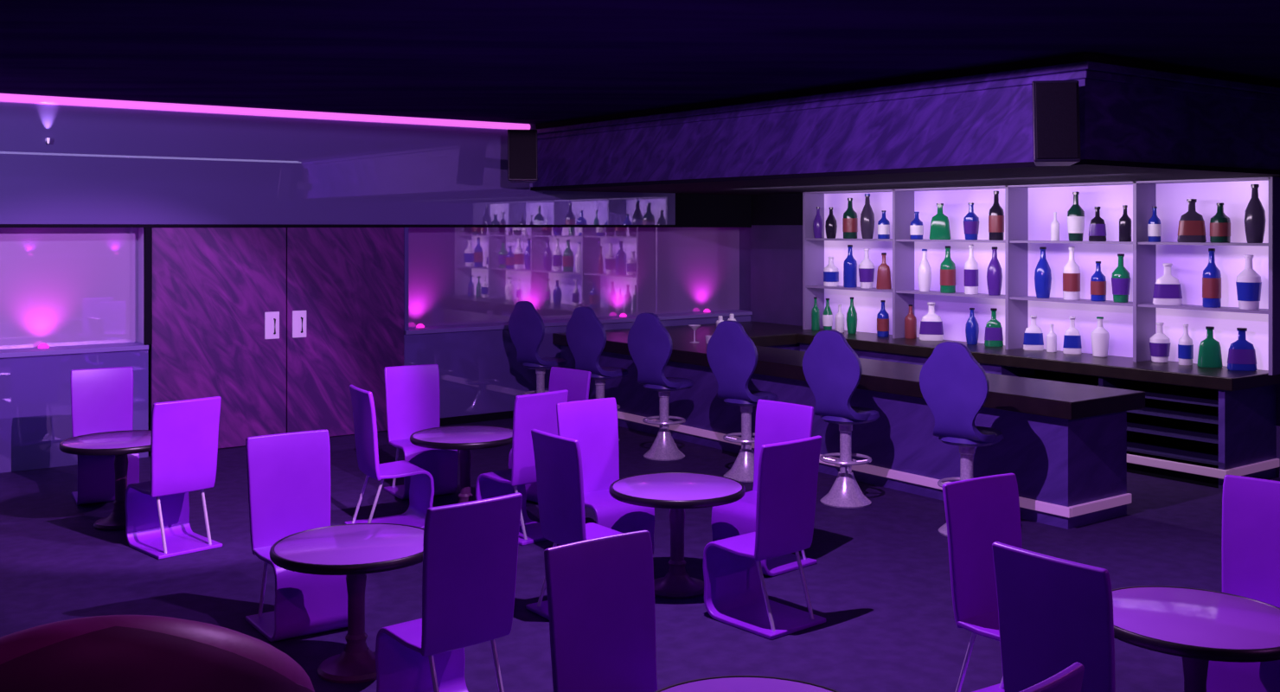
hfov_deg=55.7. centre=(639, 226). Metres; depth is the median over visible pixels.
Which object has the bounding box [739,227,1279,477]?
wall
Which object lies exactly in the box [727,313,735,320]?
cocktail shaker
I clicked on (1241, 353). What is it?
bottle
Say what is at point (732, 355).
bar stool
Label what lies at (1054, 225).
bottle
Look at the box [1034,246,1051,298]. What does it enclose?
bottle
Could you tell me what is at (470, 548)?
chair
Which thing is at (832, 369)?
bar stool
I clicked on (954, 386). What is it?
bar stool
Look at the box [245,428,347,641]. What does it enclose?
chair
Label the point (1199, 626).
round table
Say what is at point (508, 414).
baseboard
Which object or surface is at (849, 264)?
bottle
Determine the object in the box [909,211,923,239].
bottle
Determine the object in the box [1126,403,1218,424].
open shelf
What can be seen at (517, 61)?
ceiling
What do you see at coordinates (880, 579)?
floor
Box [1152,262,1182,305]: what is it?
bottle
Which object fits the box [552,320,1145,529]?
bar counter
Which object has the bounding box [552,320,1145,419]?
countertop
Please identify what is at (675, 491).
round table
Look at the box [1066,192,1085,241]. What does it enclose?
bottle
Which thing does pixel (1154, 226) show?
bottle
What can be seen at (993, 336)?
bottle
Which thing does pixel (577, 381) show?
chair
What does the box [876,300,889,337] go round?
bottle
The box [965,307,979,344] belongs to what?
bottle
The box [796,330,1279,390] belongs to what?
countertop
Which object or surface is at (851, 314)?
bottle
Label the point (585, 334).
bar stool
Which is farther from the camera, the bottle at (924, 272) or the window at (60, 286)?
the bottle at (924, 272)
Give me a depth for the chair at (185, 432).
9.01 m
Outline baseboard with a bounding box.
[439,410,513,426]
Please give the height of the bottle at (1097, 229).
0.366 m
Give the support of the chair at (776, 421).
on the floor
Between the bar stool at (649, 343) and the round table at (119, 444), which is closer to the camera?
the round table at (119, 444)
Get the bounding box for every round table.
[58,429,151,530]
[269,523,423,683]
[409,425,512,503]
[608,472,745,599]
[654,675,838,691]
[1111,585,1279,691]
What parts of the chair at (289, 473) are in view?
leg, backrest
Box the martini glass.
[688,324,700,343]
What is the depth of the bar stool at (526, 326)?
14.40 m
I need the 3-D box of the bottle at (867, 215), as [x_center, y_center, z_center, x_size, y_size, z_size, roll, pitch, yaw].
[2.899,-0.132,15.430,0.182,0.573,0.182,0,0,14]
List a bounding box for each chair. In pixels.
[70,366,139,505]
[125,396,222,559]
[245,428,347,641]
[344,384,434,528]
[375,492,522,691]
[384,364,458,499]
[475,389,568,545]
[508,366,591,502]
[525,428,623,620]
[544,530,657,691]
[556,397,655,553]
[702,435,825,639]
[710,399,816,575]
[942,473,1022,691]
[992,541,1115,691]
[1019,661,1084,691]
[1206,474,1279,691]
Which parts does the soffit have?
moulding, cornice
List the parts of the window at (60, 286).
frame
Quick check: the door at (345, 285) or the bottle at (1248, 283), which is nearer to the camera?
the bottle at (1248, 283)
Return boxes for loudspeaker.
[507,129,537,183]
[1031,80,1080,166]
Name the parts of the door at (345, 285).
handle plate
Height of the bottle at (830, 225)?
0.410 m
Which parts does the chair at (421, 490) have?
leg, backrest, leg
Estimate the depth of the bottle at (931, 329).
14.55 m
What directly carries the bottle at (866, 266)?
on the shelving at (1028, 210)
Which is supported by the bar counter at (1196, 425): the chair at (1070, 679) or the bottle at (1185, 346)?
the bottle at (1185, 346)
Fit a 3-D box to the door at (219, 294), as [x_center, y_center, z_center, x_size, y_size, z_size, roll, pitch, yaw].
[-4.518,1.200,13.055,1.434,2.380,0.128,0,0,-36]
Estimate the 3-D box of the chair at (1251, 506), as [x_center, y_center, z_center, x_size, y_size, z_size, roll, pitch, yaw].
[3.021,1.837,5.887,0.584,1.126,0.520,0,0,-44]
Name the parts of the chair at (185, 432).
leg, backrest, leg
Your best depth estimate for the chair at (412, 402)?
10.99 m
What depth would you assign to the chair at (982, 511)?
6.05 m
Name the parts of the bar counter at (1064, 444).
trim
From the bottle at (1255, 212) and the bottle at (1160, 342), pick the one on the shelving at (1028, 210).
the bottle at (1255, 212)
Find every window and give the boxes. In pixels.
[0,227,152,349]
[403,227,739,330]
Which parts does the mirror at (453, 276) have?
frame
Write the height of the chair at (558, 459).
1.126 m
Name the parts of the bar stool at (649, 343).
backrest, post, seat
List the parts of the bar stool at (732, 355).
backrest, post, seat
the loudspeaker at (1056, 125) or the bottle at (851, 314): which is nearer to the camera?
the loudspeaker at (1056, 125)
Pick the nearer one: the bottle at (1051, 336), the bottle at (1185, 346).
the bottle at (1185, 346)
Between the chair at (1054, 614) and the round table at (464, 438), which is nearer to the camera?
the chair at (1054, 614)
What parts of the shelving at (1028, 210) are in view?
shelf, shelf, shelf, shelf, shelf, shelf, shelf, shelf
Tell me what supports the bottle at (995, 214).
on the shelving at (1028, 210)
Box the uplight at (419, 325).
[416,323,424,327]
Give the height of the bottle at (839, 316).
0.359 m
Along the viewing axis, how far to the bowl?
14.28 m
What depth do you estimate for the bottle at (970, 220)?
14.06 m
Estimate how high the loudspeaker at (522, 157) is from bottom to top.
0.637 m
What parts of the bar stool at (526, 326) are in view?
backrest, post, seat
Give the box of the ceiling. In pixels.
[0,0,1279,124]
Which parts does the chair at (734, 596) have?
leg, backrest, leg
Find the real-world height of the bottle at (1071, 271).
0.568 m
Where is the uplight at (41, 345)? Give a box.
[38,343,49,348]
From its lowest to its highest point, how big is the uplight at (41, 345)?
0.052 m
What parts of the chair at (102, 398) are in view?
backrest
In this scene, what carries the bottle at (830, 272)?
on the shelving at (1028, 210)
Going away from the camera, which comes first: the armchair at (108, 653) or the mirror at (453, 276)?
the armchair at (108, 653)
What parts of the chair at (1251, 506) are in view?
backrest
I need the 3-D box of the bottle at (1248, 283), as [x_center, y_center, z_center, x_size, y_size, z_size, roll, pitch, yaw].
[5.784,0.526,11.502,0.223,0.518,0.230,0,0,14]
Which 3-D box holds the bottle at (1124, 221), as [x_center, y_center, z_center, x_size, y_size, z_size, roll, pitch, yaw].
[5.024,-0.034,12.537,0.122,0.376,0.122,0,0,14]
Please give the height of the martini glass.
0.205 m
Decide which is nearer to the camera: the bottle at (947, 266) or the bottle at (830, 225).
the bottle at (947, 266)
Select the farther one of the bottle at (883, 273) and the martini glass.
the bottle at (883, 273)
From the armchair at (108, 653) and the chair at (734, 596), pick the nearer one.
the armchair at (108, 653)
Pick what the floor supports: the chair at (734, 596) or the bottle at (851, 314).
the chair at (734, 596)
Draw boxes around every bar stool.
[508,300,567,395]
[565,306,628,441]
[627,312,694,460]
[706,320,778,481]
[802,329,879,508]
[919,341,1003,536]
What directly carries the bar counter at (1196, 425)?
on the floor
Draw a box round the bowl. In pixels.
[688,324,700,330]
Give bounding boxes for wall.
[0,93,752,473]
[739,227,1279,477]
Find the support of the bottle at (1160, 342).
on the bar counter at (1196, 425)
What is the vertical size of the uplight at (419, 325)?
0.052 m
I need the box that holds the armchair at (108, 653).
[0,614,314,691]
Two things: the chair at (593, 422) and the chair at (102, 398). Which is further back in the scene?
the chair at (102, 398)
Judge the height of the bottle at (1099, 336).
0.420 m
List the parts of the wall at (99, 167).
panel, head trim, sill, dark panel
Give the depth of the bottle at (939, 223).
14.45 m
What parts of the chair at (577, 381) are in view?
backrest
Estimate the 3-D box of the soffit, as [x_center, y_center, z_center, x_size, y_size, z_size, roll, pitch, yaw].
[2.496,-0.880,13.267,3.870,0.840,7.970,0,0,-36]
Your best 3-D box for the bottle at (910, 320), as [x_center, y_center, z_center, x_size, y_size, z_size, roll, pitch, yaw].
[3.321,1.163,14.854,0.144,0.414,0.144,0,0,14]
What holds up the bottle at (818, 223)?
on the shelving at (1028, 210)
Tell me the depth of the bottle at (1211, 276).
11.73 m
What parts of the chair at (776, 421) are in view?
backrest, leg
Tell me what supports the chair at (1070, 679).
on the floor
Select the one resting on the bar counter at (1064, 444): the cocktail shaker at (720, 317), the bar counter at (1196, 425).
the cocktail shaker at (720, 317)
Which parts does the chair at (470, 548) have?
leg, backrest, leg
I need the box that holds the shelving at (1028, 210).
[802,176,1279,375]
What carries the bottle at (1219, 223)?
on the shelving at (1028, 210)
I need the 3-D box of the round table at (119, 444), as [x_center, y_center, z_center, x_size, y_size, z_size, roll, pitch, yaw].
[-4.183,2.056,9.761,0.900,0.688,0.900,0,0,-36]
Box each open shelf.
[1021,375,1218,406]
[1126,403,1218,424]
[1126,419,1218,443]
[1126,439,1218,465]
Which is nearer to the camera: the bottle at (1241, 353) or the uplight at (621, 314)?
the bottle at (1241, 353)
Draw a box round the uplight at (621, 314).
[619,313,627,316]
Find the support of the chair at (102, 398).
on the floor
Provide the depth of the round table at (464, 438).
9.96 m
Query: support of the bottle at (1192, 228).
on the shelving at (1028, 210)
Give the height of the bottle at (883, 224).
0.358 m
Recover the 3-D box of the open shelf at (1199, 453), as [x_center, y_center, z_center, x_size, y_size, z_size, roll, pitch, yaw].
[4.848,2.190,12.252,0.540,0.020,2.390,0,0,-36]
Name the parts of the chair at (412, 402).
leg, backrest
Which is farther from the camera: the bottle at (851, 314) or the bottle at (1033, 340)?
the bottle at (851, 314)
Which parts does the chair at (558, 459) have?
leg, backrest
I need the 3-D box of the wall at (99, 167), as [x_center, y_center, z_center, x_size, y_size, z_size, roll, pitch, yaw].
[-4.487,0.550,13.373,15.000,3.700,0.530,0,0,-36]
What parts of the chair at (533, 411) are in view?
leg, backrest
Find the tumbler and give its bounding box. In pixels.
[705,335,711,343]
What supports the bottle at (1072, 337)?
on the bar counter at (1196, 425)
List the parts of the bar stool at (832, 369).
backrest, post, seat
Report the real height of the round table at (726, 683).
0.688 m
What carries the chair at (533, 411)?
on the floor
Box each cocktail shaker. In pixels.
[716,315,723,326]
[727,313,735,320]
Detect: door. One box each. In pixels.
[149,227,286,454]
[286,227,403,436]
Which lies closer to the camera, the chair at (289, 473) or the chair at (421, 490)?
the chair at (289, 473)
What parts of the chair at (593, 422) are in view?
backrest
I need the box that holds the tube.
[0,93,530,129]
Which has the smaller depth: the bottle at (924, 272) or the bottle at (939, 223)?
the bottle at (939, 223)
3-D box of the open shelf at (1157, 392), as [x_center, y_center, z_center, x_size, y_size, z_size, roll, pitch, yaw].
[4.848,1.650,12.252,0.540,0.020,2.390,0,0,-36]
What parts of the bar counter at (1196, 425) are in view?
trim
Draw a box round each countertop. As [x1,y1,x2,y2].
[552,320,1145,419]
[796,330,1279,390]
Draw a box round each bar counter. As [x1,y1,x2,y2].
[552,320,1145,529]
[796,330,1279,488]
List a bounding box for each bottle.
[811,296,819,330]
[812,206,823,237]
[822,298,832,330]
[823,256,838,286]
[825,207,837,238]
[835,304,844,332]
[842,198,857,238]
[843,244,857,287]
[846,296,857,333]
[858,248,874,287]
[860,193,874,238]
[876,252,891,288]
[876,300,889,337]
[877,210,889,238]
[904,304,916,339]
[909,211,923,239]
[917,249,931,291]
[919,301,943,340]
[929,203,950,239]
[940,245,955,293]
[963,202,979,239]
[964,244,978,294]
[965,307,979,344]
[984,307,1003,346]
[986,246,1002,295]
[988,191,1004,240]
[1023,315,1043,350]
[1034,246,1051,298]
[1046,324,1056,351]
[1050,211,1059,240]
[1062,246,1080,300]
[1062,316,1081,354]
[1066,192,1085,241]
[1088,206,1106,241]
[1090,261,1106,300]
[1090,316,1109,357]
[1111,253,1130,302]
[1119,204,1131,241]
[1147,206,1161,242]
[1149,322,1171,363]
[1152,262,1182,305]
[1177,198,1206,242]
[1177,323,1193,364]
[1196,326,1222,367]
[1202,248,1221,307]
[1209,202,1230,243]
[1226,327,1257,371]
[1235,254,1261,309]
[1244,184,1265,243]
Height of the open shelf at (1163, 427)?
0.020 m
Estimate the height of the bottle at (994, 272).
0.554 m
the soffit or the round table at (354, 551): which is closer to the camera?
the round table at (354, 551)
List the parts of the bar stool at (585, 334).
backrest, post, seat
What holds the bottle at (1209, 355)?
on the bar counter at (1196, 425)
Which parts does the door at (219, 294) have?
handle plate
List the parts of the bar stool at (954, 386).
backrest, post, seat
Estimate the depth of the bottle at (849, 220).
15.60 m
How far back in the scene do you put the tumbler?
14.17 m
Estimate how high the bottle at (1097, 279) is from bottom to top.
0.420 m
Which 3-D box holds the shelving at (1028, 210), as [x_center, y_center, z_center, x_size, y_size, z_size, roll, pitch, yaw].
[4.156,0.455,13.760,0.390,1.830,6.176,0,0,-36]
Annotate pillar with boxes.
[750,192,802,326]
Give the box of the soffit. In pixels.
[530,53,1279,194]
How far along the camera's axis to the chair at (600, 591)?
4.91 m
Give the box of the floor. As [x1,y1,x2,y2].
[0,417,1279,691]
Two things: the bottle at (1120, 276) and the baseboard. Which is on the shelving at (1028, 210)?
the bottle at (1120, 276)
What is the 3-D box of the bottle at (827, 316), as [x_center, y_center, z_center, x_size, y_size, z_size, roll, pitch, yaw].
[2.461,1.154,15.874,0.138,0.431,0.142,0,0,14]

